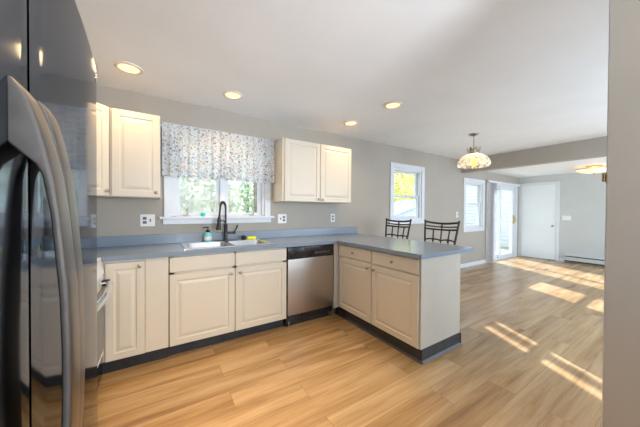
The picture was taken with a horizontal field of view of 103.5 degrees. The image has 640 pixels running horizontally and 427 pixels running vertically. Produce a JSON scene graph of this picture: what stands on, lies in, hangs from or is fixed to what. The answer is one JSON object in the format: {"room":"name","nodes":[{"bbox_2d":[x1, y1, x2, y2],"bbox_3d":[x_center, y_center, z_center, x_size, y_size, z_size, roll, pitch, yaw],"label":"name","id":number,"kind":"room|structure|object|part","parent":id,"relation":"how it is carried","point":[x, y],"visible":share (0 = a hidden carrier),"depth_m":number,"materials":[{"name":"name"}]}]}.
{"room":"kitchen","nodes":[
{"label":"kitchen","id":0,"kind":"room"},
{"bbox_2d":[96,84,518,263],"bbox_3d":[1.591,-0.034,4.730,10.002,2.513,0.140,0,1,-32],"label":"wall","id":1,"kind":"structure","parent":0,"point":[368,210],"depth_m":3.77,"materials":[{"name":"beige paint"}]},
{"bbox_2d":[96,102,113,197],"bbox_3d":[-2.037,-0.521,1.975,0.619,0.753,0.610,0,1,-32],"label":"upper cabinet","id":2,"kind":"object","parent":1,"relation":"attached to","point":[103,112],"visible":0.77,"depth_m":2.08,"materials":[{"name":"beige wood"}]},
{"bbox_2d":[110,108,159,198],"bbox_3d":[-1.698,-0.523,2.345,0.364,0.753,0.348,0,1,-32],"label":"upper cabinet","id":3,"kind":"object","parent":1,"relation":"attached to","point":[134,136],"visible":0.97,"depth_m":2.22,"materials":[{"name":"beige wood"}]},
{"bbox_2d":[140,214,154,226],"bbox_3d":[-1.730,0.069,2.532,0.122,0.122,0.018,0,1,-32],"label":"wall outlet","id":4,"kind":"object","parent":1,"relation":"attached to","point":[145,219],"visible":1,"depth_m":2.53,"materials":[{"name":"white plastic"}]},
{"bbox_2d":[159,122,273,224],"bbox_3d":[-1.146,-0.413,2.950,1.235,1.053,0.185,0,1,-32],"label":"window","id":5,"kind":"structure","parent":1,"relation":"in","point":[172,214],"depth_m":2.91,"materials":[{"name":"white paint"}]},
{"bbox_3d":[-1.364,-0.406,2.827,0.445,0.858,0.040,0,1,-32],"label":"sash","id":6,"kind":"part","parent":5,"relation":"part of","materials":[{"name":"clear glass"}]},
{"bbox_3d":[-1.120,0.073,2.909,1.235,0.082,0.075,0,1,-32],"label":"sill","id":7,"kind":"part","parent":5,"relation":"part of","materials":[{"name":"white paint"}]},
{"bbox_3d":[-0.940,-0.406,3.096,0.440,0.858,0.040,0,1,-32],"label":"sash","id":8,"kind":"part","parent":5,"relation":"part of","materials":[{"name":"white paint"}]},
{"bbox_2d":[160,122,273,182],"bbox_3d":[-1.098,-0.650,2.869,1.210,0.552,0.106,0,1,-32],"label":"window valance","id":9,"kind":"object","parent":1,"relation":"attached to","point":[187,152],"visible":1,"depth_m":2.79,"materials":[{"name":"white fabric"}]},
{"bbox_3d":[-1.332,-0.649,2.690,0.597,0.552,0.054,0,1,-32],"label":"curtain panel","id":10,"kind":"part","parent":9,"relation":"part of","materials":[{"name":"fabric"}]},
{"bbox_3d":[-0.833,-0.650,3.007,0.600,0.552,0.054,0,1,-32],"label":"curtain panel","id":11,"kind":"part","parent":9,"relation":"part of","materials":[{"name":"fabric"}]},
{"bbox_2d":[97,227,356,246],"bbox_3d":[-0.771,0.266,2.773,3.611,0.099,0.637,0,1,-32],"label":"backsplash","id":12,"kind":"structure","parent":1,"relation":"attached to","point":[128,240],"depth_m":2.78,"materials":[{"name":"blue laminate"}]},
{"bbox_2d":[278,214,285,222],"bbox_3d":[-0.495,0.068,3.315,0.122,0.122,0.018,0,1,-32],"label":"wall outlet","id":13,"kind":"object","parent":1,"relation":"attached to","point":[281,217],"visible":1,"depth_m":3.31,"materials":[{"name":"white plastic"}]},
{"bbox_2d":[273,138,350,203],"bbox_3d":[-0.074,-0.524,3.374,1.040,0.753,0.348,0,1,-32],"label":"upper cabinet","id":14,"kind":"object","parent":1,"relation":"attached to","point":[304,172],"visible":0.99,"depth_m":3.19,"materials":[{"name":"beige wood"}]},
{"bbox_3d":[-0.211,-0.523,3.130,0.494,0.745,0.019,0,1,-32],"label":"door","id":15,"kind":"part","parent":14,"relation":"part of","materials":[{"name":"beige wood"}]},
{"bbox_3d":[0.218,-0.523,3.401,0.509,0.745,0.019,0,1,-32],"label":"door","id":16,"kind":"part","parent":14,"relation":"part of","materials":[{"name":"beige wood"}]},
{"bbox_2d":[331,214,334,221],"bbox_3d":[0.189,0.065,3.753,0.075,0.120,0.009,0,1,-32],"label":"wall outlet","id":17,"kind":"object","parent":1,"relation":"attached to","point":[332,215],"visible":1,"depth_m":3.75,"materials":[{"name":"white plastic"}]},
{"bbox_2d":[390,162,424,224],"bbox_3d":[1.591,-0.352,4.708,0.950,1.090,0.148,0,1,-32],"label":"window","id":18,"kind":"structure","parent":1,"relation":"in","point":[419,179],"depth_m":4.77,"materials":[{"name":"white paint"}]},
{"bbox_3d":[1.572,-0.540,4.737,0.720,0.485,0.035,0,1,-32],"label":"sash","id":19,"kind":"part","parent":18,"relation":"part of","materials":[{"name":"white paint"}]},
{"bbox_3d":[1.591,-0.127,4.707,0.720,0.420,0.035,0,1,-32],"label":"sash","id":20,"kind":"part","parent":18,"relation":"part of","materials":[{"name":"white paint"}]},
{"bbox_2d":[460,259,485,267],"bbox_3d":[2.358,1.181,5.142,4.170,0.085,0.014,0,1,-32],"label":"baseboard","id":21,"kind":"structure","parent":1,"relation":"attached to","point":[480,261],"depth_m":5.90,"materials":[{"name":"white paint"}]},
{"bbox_2d":[463,178,484,231],"bbox_3d":[3.587,-0.194,5.976,0.940,1.230,0.148,0,1,-32],"label":"window","id":22,"kind":"structure","parent":1,"relation":"in","point":[480,196],"depth_m":6.10,"materials":[{"name":"white paint"}]},
{"bbox_3d":[3.569,-0.447,6.004,0.710,0.495,0.035,0,1,-32],"label":"sash","id":23,"kind":"part","parent":22,"relation":"part of","materials":[{"name":"white paint"}]},
{"bbox_3d":[3.588,0.036,5.975,0.710,0.550,0.035,0,1,-32],"label":"sash","id":24,"kind":"part","parent":22,"relation":"part of","materials":[{"name":"white paint"}]},
{"bbox_2d":[486,180,517,262],"bbox_3d":[4.837,0.196,6.768,1.720,2.050,0.178,0,1,-32],"label":"door","id":25,"kind":"structure","parent":1,"relation":"in","point":[513,189],"depth_m":7.11,"materials":[{"name":"white paint"}]},
{"bbox_3d":[4.501,0.235,6.607,0.760,1.910,0.040,0,1,-32],"label":"sliding panel","id":26,"kind":"part","parent":25,"relation":"part of","materials":[{"name":"white paint"}]},
{"bbox_3d":[5.119,0.235,6.940,0.840,1.910,0.040,0,1,-32],"label":"sliding panel","id":27,"kind":"part","parent":25,"relation":"part of","materials":[{"name":"glass"}]},
{"bbox_2d":[486,180,519,261],"bbox_3d":[4.861,0.192,6.648,1.790,2.000,0.096,0,1,-32],"label":"vertical blind","id":28,"kind":"object","parent":1,"relation":"attached to","point":[492,190],"visible":1,"depth_m":6.21,"materials":[{"name":"white paint"}]},
{"bbox_3d":[4.865,-0.785,6.640,1.790,0.045,0.050,0,1,-32],"label":"head rail","id":29,"kind":"part","parent":28,"relation":"part of","materials":[{"name":"white paint"}]},
{"bbox_2d":[75,0,608,159],"bbox_3d":[1.511,-1.220,1.855,6.790,0.120,4.900,0,1,-32],"label":"ceiling","id":30,"kind":"structure","parent":0,"point":[515,74],"depth_m":1.94,"materials":[{"name":"paint"}]},
{"bbox_2d":[113,61,143,74],"bbox_3d":[-1.550,-1.176,2.047,0.196,0.010,0.196,0,1,-32],"label":"recessed light","id":31,"kind":"object","parent":30,"relation":"in","point":[123,66],"visible":1,"depth_m":2.04,"materials":[{"name":"white plastic"}]},
{"bbox_2d":[223,90,242,99],"bbox_3d":[-0.867,-1.177,2.515,0.196,0.010,0.196,0,1,-32],"label":"recessed light","id":32,"kind":"object","parent":30,"relation":"in","point":[234,95],"visible":1,"depth_m":2.51,"materials":[{"name":"white"}]},
{"bbox_2d":[344,120,358,125],"bbox_3d":[0.405,-1.177,3.296,0.196,0.010,0.196,0,1,-32],"label":"recessed light","id":33,"kind":"object","parent":30,"relation":"in","point":[350,122],"visible":1,"depth_m":3.29,"materials":[{"name":"white"}]},
{"bbox_2d":[384,101,401,108],"bbox_3d":[0.790,-1.169,2.730,0.196,0.010,0.196,0,1,-32],"label":"recessed light","id":34,"kind":"object","parent":30,"relation":"in","point":[393,104],"visible":1,"depth_m":2.72,"materials":[{"name":"white"}]},
{"bbox_2d":[457,133,490,168],"bbox_3d":[2.274,-0.931,3.733,0.428,0.489,0.428,0,1,-32],"label":"pendant lamp","id":35,"kind":"object","parent":30,"relation":"hanging from","point":[471,155],"visible":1,"depth_m":3.68,"materials":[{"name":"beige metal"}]},
{"bbox_3d":[2.274,-0.924,3.733,0.191,0.097,0.191,0,1,-10],"label":"crown","id":36,"kind":"part","parent":35,"relation":"part of","materials":[{"name":"silver metal"}]},
{"bbox_3d":[2.273,-0.787,3.735,0.428,0.197,0.428,0,1,-32],"label":"lamp shade","id":37,"kind":"part","parent":35,"relation":"part of","materials":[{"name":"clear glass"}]},
{"bbox_3d":[2.273,-0.759,3.735,0.104,0.132,0.104,0,1,-32],"label":"bulb","id":38,"kind":"part","parent":35,"relation":"part of","materials":[{"name":"yellow"}]},
{"bbox_2d":[461,136,606,172],"bbox_3d":[4.445,-1.023,3.718,0.180,0.289,4.600,0,1,-32],"label":"beam","id":39,"kind":"structure","parent":30,"relation":"attached to","point":[593,147],"depth_m":4.37,"materials":[{"name":"beige paint"}]},
{"bbox_2d":[97,256,603,426],"bbox_3d":[2.852,1.282,2.742,10.002,0.060,4.900,0,1,-32],"label":"floor","id":40,"kind":"structure","parent":0,"point":[530,354],"depth_m":1.97,"materials":[{"name":"brown wood"}]},
{"bbox_2d":[0,0,97,426],"bbox_3d":[-0.736,0.412,0.194,0.855,1.690,0.916,0,1,-32],"label":"refrigerator","id":41,"kind":"object","parent":40,"relation":"on","point":[48,76],"visible":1,"depth_m":0.33,"materials":[{"name":"metal"}]},
{"bbox_3d":[-0.306,0.392,0.146,0.081,1.617,0.375,0,1,-32],"label":"door","id":42,"kind":"part","parent":41,"relation":"part of","materials":[{"name":"silver metal"}]},
{"bbox_3d":[-0.335,0.199,0.310,0.054,0.700,0.042,0,1,-32],"label":"handle","id":43,"kind":"part","parent":41,"relation":"part of","materials":[{"name":"silver metal"}]},
{"bbox_3d":[-0.377,0.198,0.369,0.043,0.700,0.042,0,1,-32],"label":"handle","id":44,"kind":"part","parent":41,"relation":"part of","materials":[{"name":"silver metal"}]},
{"bbox_2d":[97,257,113,389],"bbox_3d":[-1.610,0.694,1.392,0.700,1.090,0.760,0,1,-32],"label":"stove","id":45,"kind":"object","parent":40,"relation":"on","point":[102,296],"visible":0.12,"depth_m":1.74,"materials":[{"name":"white metal"}]},
{"bbox_3d":[-1.405,0.744,1.522,0.039,0.590,0.752,0,1,-32],"label":"oven door","id":46,"kind":"part","parent":45,"relation":"part of","materials":[{"name":"white metal"}]},
{"bbox_3d":[-1.409,1.121,1.526,0.035,0.147,0.752,0,1,-32],"label":"drawer","id":47,"kind":"part","parent":45,"relation":"part of","materials":[{"name":"white metal"}]},
{"bbox_3d":[-1.401,0.392,1.520,0.045,0.094,0.760,0,1,-32],"label":"control panel","id":48,"kind":"part","parent":45,"relation":"part of","materials":[{"name":"white metal"}]},
{"bbox_3d":[-1.351,0.508,1.554,0.089,0.048,0.699,0,1,-32],"label":"oven handle","id":49,"kind":"part","parent":45,"relation":"part of","materials":[{"name":"silver metal"}]},
{"bbox_2d":[102,257,168,373],"bbox_3d":[-1.857,0.793,2.080,1.031,0.873,0.657,0,1,-32],"label":"base cabinet","id":50,"kind":"object","parent":40,"relation":"on","point":[136,311],"visible":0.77,"depth_m":1.99,"materials":[{"name":"beige wood"}]},
{"bbox_3d":[-1.509,0.748,1.958,0.245,0.742,0.019,0,1,-32],"label":"door","id":51,"kind":"part","parent":50,"relation":"part of","materials":[{"name":"beige wood"}]},
{"bbox_3d":[-1.336,0.740,2.071,0.158,0.757,0.011,0,1,-32],"label":"filler panel","id":52,"kind":"part","parent":50,"relation":"part of","materials":[{"name":"beige wood"}]},
{"bbox_2d":[169,248,286,354],"bbox_3d":[-0.966,0.792,2.644,1.075,0.873,0.657,0,1,-32],"label":"base cabinet","id":53,"kind":"object","parent":40,"relation":"on","point":[214,298],"visible":0.95,"depth_m":2.35,"materials":[{"name":"beige wood"}]},
{"bbox_3d":[-1.036,0.432,2.254,0.531,0.128,0.019,0,1,-32],"label":"drawer","id":54,"kind":"part","parent":53,"relation":"part of","materials":[{"name":"beige wood"}]},
{"bbox_3d":[-1.038,0.817,2.258,0.531,0.603,0.019,0,1,-32],"label":"door","id":55,"kind":"part","parent":53,"relation":"part of","materials":[{"name":"beige wood"}]},
{"bbox_3d":[-0.584,0.817,2.546,0.528,0.603,0.019,0,1,-32],"label":"door","id":56,"kind":"part","parent":53,"relation":"part of","materials":[{"name":"beige wood"}]},
{"bbox_3d":[-0.582,0.432,2.542,0.528,0.128,0.019,0,1,-32],"label":"drawer","id":57,"kind":"part","parent":53,"relation":"part of","materials":[{"name":"beige wood"}]},
{"bbox_2d":[283,244,332,327],"bbox_3d":[-0.246,0.795,3.089,0.606,0.867,0.625,0,1,-32],"label":"dishwasher","id":58,"kind":"object","parent":40,"relation":"on","point":[309,269],"visible":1,"depth_m":2.83,"materials":[{"name":"metal"}]},
{"bbox_3d":[-0.132,1.168,2.909,0.586,0.123,0.020,0,1,-32],"label":"toe panel","id":59,"kind":"part","parent":58,"relation":"part of","materials":[{"name":"black plastic"}]},
{"bbox_3d":[-0.102,0.794,2.856,0.588,0.607,0.031,0,1,-32],"label":"door","id":60,"kind":"part","parent":58,"relation":"part of","materials":[{"name":"silver metal"}]},
{"bbox_3d":[-0.099,0.426,2.850,0.592,0.122,0.035,0,1,-32],"label":"control panel","id":61,"kind":"part","parent":58,"relation":"part of","materials":[{"name":"plastic"}]},
{"bbox_3d":[-0.082,0.393,2.827,0.190,0.036,0.018,0,1,-32],"label":"latch handle","id":62,"kind":"part","parent":58,"relation":"part of","materials":[{"name":"black plastic"}]},
{"bbox_2d":[332,244,461,364],"bbox_3d":[0.597,0.798,2.968,0.682,0.873,1.780,0,1,-32],"label":"base cabinet","id":63,"kind":"object","parent":40,"relation":"on","point":[411,305],"visible":0.91,"depth_m":2.32,"materials":[{"name":"beige laminate"}]},
{"bbox_2d":[97,227,473,261],"bbox_3d":[-0.462,0.292,2.285,3.611,0.137,1.793,0,1,-32],"label":"countertop","id":64,"kind":"structure","parent":63,"relation":"on","point":[128,247],"depth_m":2.56,"materials":[{"name":"blue laminate"}]},
{"bbox_2d":[214,201,237,241],"bbox_3d":[-1.026,0.085,2.792,0.260,0.445,0.179,0,1,-32],"label":"kitchen faucet","id":65,"kind":"object","parent":64,"relation":"on","point":[218,226],"visible":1,"depth_m":2.82,"materials":[{"name":"brown metal"}]},
{"bbox_3d":[-0.995,0.181,2.876,0.125,0.106,0.038,0,1,-19],"label":"lever","id":66,"kind":"part","parent":65,"relation":"part of","materials":[{"name":"brown metal"}]},
{"bbox_2d":[181,238,276,249],"bbox_3d":[-0.958,0.396,2.652,0.863,0.176,0.529,0,1,-32],"label":"sink","id":67,"kind":"object","parent":64,"relation":"in","point":[258,241],"visible":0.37,"depth_m":2.71,"materials":[{"name":"white ceramic"}]},
{"bbox_2d":[203,227,211,241],"bbox_3d":[-1.220,0.224,2.744,0.084,0.164,0.084,0,1,0],"label":"soap dispenser","id":68,"kind":"object","parent":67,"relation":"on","point":[207,236],"visible":1,"depth_m":2.72,"materials":[{"name":"teal plastic"}]},
{"bbox_2d":[204,232,211,241],"bbox_3d":[-1.220,0.254,2.745,0.082,0.104,0.081,0,1,-32],"label":"bottle","id":69,"kind":"object","parent":68,"relation":"attached to","point":[207,236],"depth_m":2.71,"materials":[{"name":"teal plastic"}]},
{"bbox_2d":[241,235,255,239],"bbox_3d":[-0.840,0.280,2.986,0.170,0.051,0.050,0,1,-32],"label":"sponge","id":70,"kind":"object","parent":67,"relation":"on","point":[243,237],"visible":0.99,"depth_m":2.96,"materials":[{"name":"plastic"}]},
{"bbox_3d":[0.376,0.817,2.801,0.019,0.602,0.550,0,1,-32],"label":"door","id":71,"kind":"part","parent":63,"relation":"part of","materials":[{"name":"beige wood"}]},
{"bbox_3d":[0.378,0.435,2.797,0.019,0.128,0.550,0,1,-32],"label":"drawer","id":72,"kind":"part","parent":63,"relation":"part of","materials":[{"name":"beige wood"}]},
{"bbox_3d":[0.674,0.824,2.330,0.019,0.602,0.544,0,1,-32],"label":"door","id":73,"kind":"part","parent":63,"relation":"part of","materials":[{"name":"beige wood"}]},
{"bbox_3d":[0.676,0.442,2.326,0.019,0.128,0.544,0,1,-32],"label":"drawer","id":74,"kind":"part","parent":63,"relation":"part of","materials":[{"name":"beige wood"}]},
{"bbox_3d":[1.081,0.753,2.254,0.590,0.762,0.018,0,1,-32],"label":"panel","id":75,"kind":"part","parent":63,"relation":"part of","materials":[{"name":"beige laminate"}]},
{"bbox_2d":[385,218,411,238],"bbox_3d":[1.028,0.651,3.785,0.486,1.151,0.497,0,1,-32],"label":"bar chair","id":76,"kind":"object","parent":40,"relation":"on","point":[410,220],"visible":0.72,"depth_m":3.88,"materials":[{"name":"brown metal"}]},
{"bbox_3d":[1.202,0.199,3.888,0.051,0.033,0.454,0,1,-32],"label":"rail","id":77,"kind":"part","parent":76,"relation":"part of","materials":[{"name":"brown metal"}]},
{"bbox_3d":[1.214,0.113,3.894,0.053,0.049,0.475,0,1,-32],"label":"rail","id":78,"kind":"part","parent":76,"relation":"part of","materials":[{"name":"brown metal"}]},
{"bbox_3d":[1.278,0.351,3.693,0.128,0.546,0.027,0,1,1],"label":"post","id":79,"kind":"part","parent":76,"relation":"part of","materials":[{"name":"brown metal"}]},
{"bbox_2d":[424,219,459,244],"bbox_3d":[1.408,0.660,3.194,0.486,1.151,0.497,0,1,-32],"label":"bar chair","id":80,"kind":"object","parent":40,"relation":"on","point":[425,221],"visible":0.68,"depth_m":3.29,"materials":[{"name":"brown metal"}]},
{"bbox_3d":[1.436,0.355,3.453,0.027,0.546,0.128,1,1,24],"label":"post","id":81,"kind":"part","parent":80,"relation":"part of","materials":[{"name":"brown metal"}]},
{"bbox_3d":[1.561,0.345,3.287,0.049,0.035,0.424,0,1,-32],"label":"rail","id":82,"kind":"part","parent":80,"relation":"part of","materials":[{"name":"brown metal"}]},
{"bbox_3d":[1.582,0.208,3.298,0.051,0.033,0.454,0,1,-32],"label":"rail","id":83,"kind":"part","parent":80,"relation":"part of","materials":[{"name":"brown metal"}]},
{"bbox_3d":[1.587,0.170,3.301,0.045,0.031,0.461,0,1,-32],"label":"rail","id":84,"kind":"part","parent":80,"relation":"part of","materials":[{"name":"brown metal"}]},
{"bbox_3d":[1.594,0.121,3.304,0.053,0.049,0.475,0,1,-32],"label":"rail","id":85,"kind":"part","parent":80,"relation":"part of","materials":[{"name":"brown metal"}]},
{"bbox_3d":[1.658,0.360,3.103,0.128,0.546,0.027,0,1,1],"label":"post","id":86,"kind":"part","parent":80,"relation":"part of","materials":[{"name":"brown metal"}]},
{"bbox_2d":[485,157,606,177],"bbox_3d":[5.802,-1.140,4.576,3.052,0.280,4.900,0,1,-32],"label":"ceiling","id":87,"kind":"structure","parent":0,"point":[565,167],"depth_m":5.72,"materials":[{"name":"paint"}]},
{"bbox_2d":[575,165,605,174],"bbox_3d":[5.791,-0.914,5.330,0.584,0.188,0.584,0,1,-32],"label":"ceiling lamp","id":88,"kind":"object","parent":87,"relation":"attached to","point":[592,169],"visible":0.91,"depth_m":5.24,"materials":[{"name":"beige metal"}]},
{"bbox_3d":[5.790,-0.892,5.330,0.570,0.082,0.570,0,1,-32],"label":"lamp shade","id":89,"kind":"part","parent":88,"relation":"part of","materials":[{"name":"beige glass"}]},
{"bbox_2d":[519,172,605,266],"bbox_3d":[7.016,-0.008,5.362,0.140,2.513,4.600,0,1,-32],"label":"wall","id":90,"kind":"structure","parent":0,"point":[582,195],"depth_m":6.19,"materials":[{"name":"grey paint"}]},
{"bbox_2d":[518,181,559,260],"bbox_3d":[5.926,0.191,6.876,0.082,2.070,0.879,0,1,-32],"label":"door","id":91,"kind":"structure","parent":90,"relation":"in","point":[539,203],"depth_m":6.86,"materials":[{"name":"white paint"}]},
{"bbox_2d":[562,216,570,219],"bbox_3d":[6.259,0.113,6.412,0.016,0.120,0.165,0,1,-32],"label":"light switch","id":92,"kind":"object","parent":90,"relation":"attached to","point":[563,217],"visible":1,"depth_m":6.41,"materials":[{"name":"white plastic"}]},
{"bbox_2d":[564,254,604,265],"bbox_3d":[6.867,1.138,5.406,0.065,0.180,2.405,0,1,-32],"label":"baseboard heater","id":93,"kind":"object","parent":90,"relation":"attached to","point":[567,257],"visible":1,"depth_m":6.10,"materials":[{"name":"grey paint"}]},
{"bbox_3d":[6.870,1.138,5.408,0.057,0.180,2.405,0,1,-32],"label":"casing","id":94,"kind":"part","parent":93,"relation":"part of","materials":[{"name":"grey paint"}]},
{"bbox_2d":[603,0,639,426],"bbox_3d":[1.533,0.065,0.194,0.120,2.413,1.739,0,1,-32],"label":"wall partition","id":95,"kind":"structure","parent":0,"point":[621,383],"depth_m":0.86,"materials":[{"name":"beige paint"}]},
{"bbox_2d":[602,0,609,426],"bbox_3d":[1.067,0.054,0.930,0.096,2.413,0.004,0,1,-32],"label":"wall","id":96,"kind":"structure","parent":95,"relation":"attached to","point":[609,0],"depth_m":0.90,"materials":[{"name":"white paint"}]},
{"bbox_2d":[602,173,605,181],"bbox_3d":[1.025,-0.129,0.909,0.033,0.031,0.008,0,1,-32],"label":"door catch","id":97,"kind":"structure","parent":96,"relation":"in","point":[603,174],"depth_m":0.90,"materials":[{"name":"gold metal"}]},
{"label":"outside","id":98,"kind":"structure","parent":0,"visible":0},
{"bbox_3d":[-3.061,1.149,28.439,54.000,0.180,44.860,0,1,-32],"label":"ground","id":99,"kind":"structure","parent":98,"visible":0},
{"bbox_2d":[180,177,240,211],"bbox_3d":[-4.746,-0.955,9.139,3.696,4.492,3.695,0,1,-32],"label":"tree","id":100,"kind":"object","parent":99,"relation":"on","point":[198,201],"visible":0.22,"depth_m":8.48,"materials":[{"name":"green plant"}]},
{"bbox_2d":[228,181,253,212],"bbox_3d":[-3.913,-1.338,13.677,3.674,5.174,3.619,0,1,-32],"label":"tree","id":101,"kind":"object","parent":99,"relation":"on","point":[248,201],"visible":0.18,"depth_m":12.78,"materials":[{"name":"green plant"}]},
{"bbox_2d":[253,182,256,212],"bbox_3d":[-1.835,-1.808,7.368,2.670,6.268,2.690,0,1,-32],"label":"tree","id":102,"kind":"object","parent":99,"relation":"on","point":[254,183],"visible":0.02,"depth_m":7.34,"materials":[{"name":"green plant"}]},
{"bbox_2d":[394,173,413,201],"bbox_3d":[4.437,-1.372,15.960,4.102,5.294,4.126,0,1,-32],"label":"tree","id":103,"kind":"object","parent":99,"relation":"on","point":[410,178],"visible":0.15,"depth_m":14.93,"materials":[{"name":"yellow plant"}]},
{"bbox_2d":[394,200,413,215],"bbox_3d":[3.182,0.341,10.930,3.000,1.950,1.900,0,1,-32],"label":"garden shed","id":104,"kind":"object","parent":99,"relation":"on","point":[401,207],"visible":0.14,"depth_m":10.48,"materials":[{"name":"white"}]},
{"bbox_2d":[466,186,509,246],"bbox_3d":[9.225,-0.818,12.789,6.600,4.400,5.200,0,1,-32],"label":"neighbouring house","id":105,"kind":"structure","parent":99,"relation":"on","point":[470,190],"depth_m":10.18,"materials":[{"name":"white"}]},
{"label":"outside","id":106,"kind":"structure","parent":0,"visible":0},
{"bbox_2d":[501,249,508,253],"bbox_3d":[4.582,1.285,8.069,3.900,0.080,2.255,0,1,-32],"label":"patio","id":107,"kind":"structure","parent":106,"point":[503,251],"depth_m":8.31,"materials":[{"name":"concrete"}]}
]}

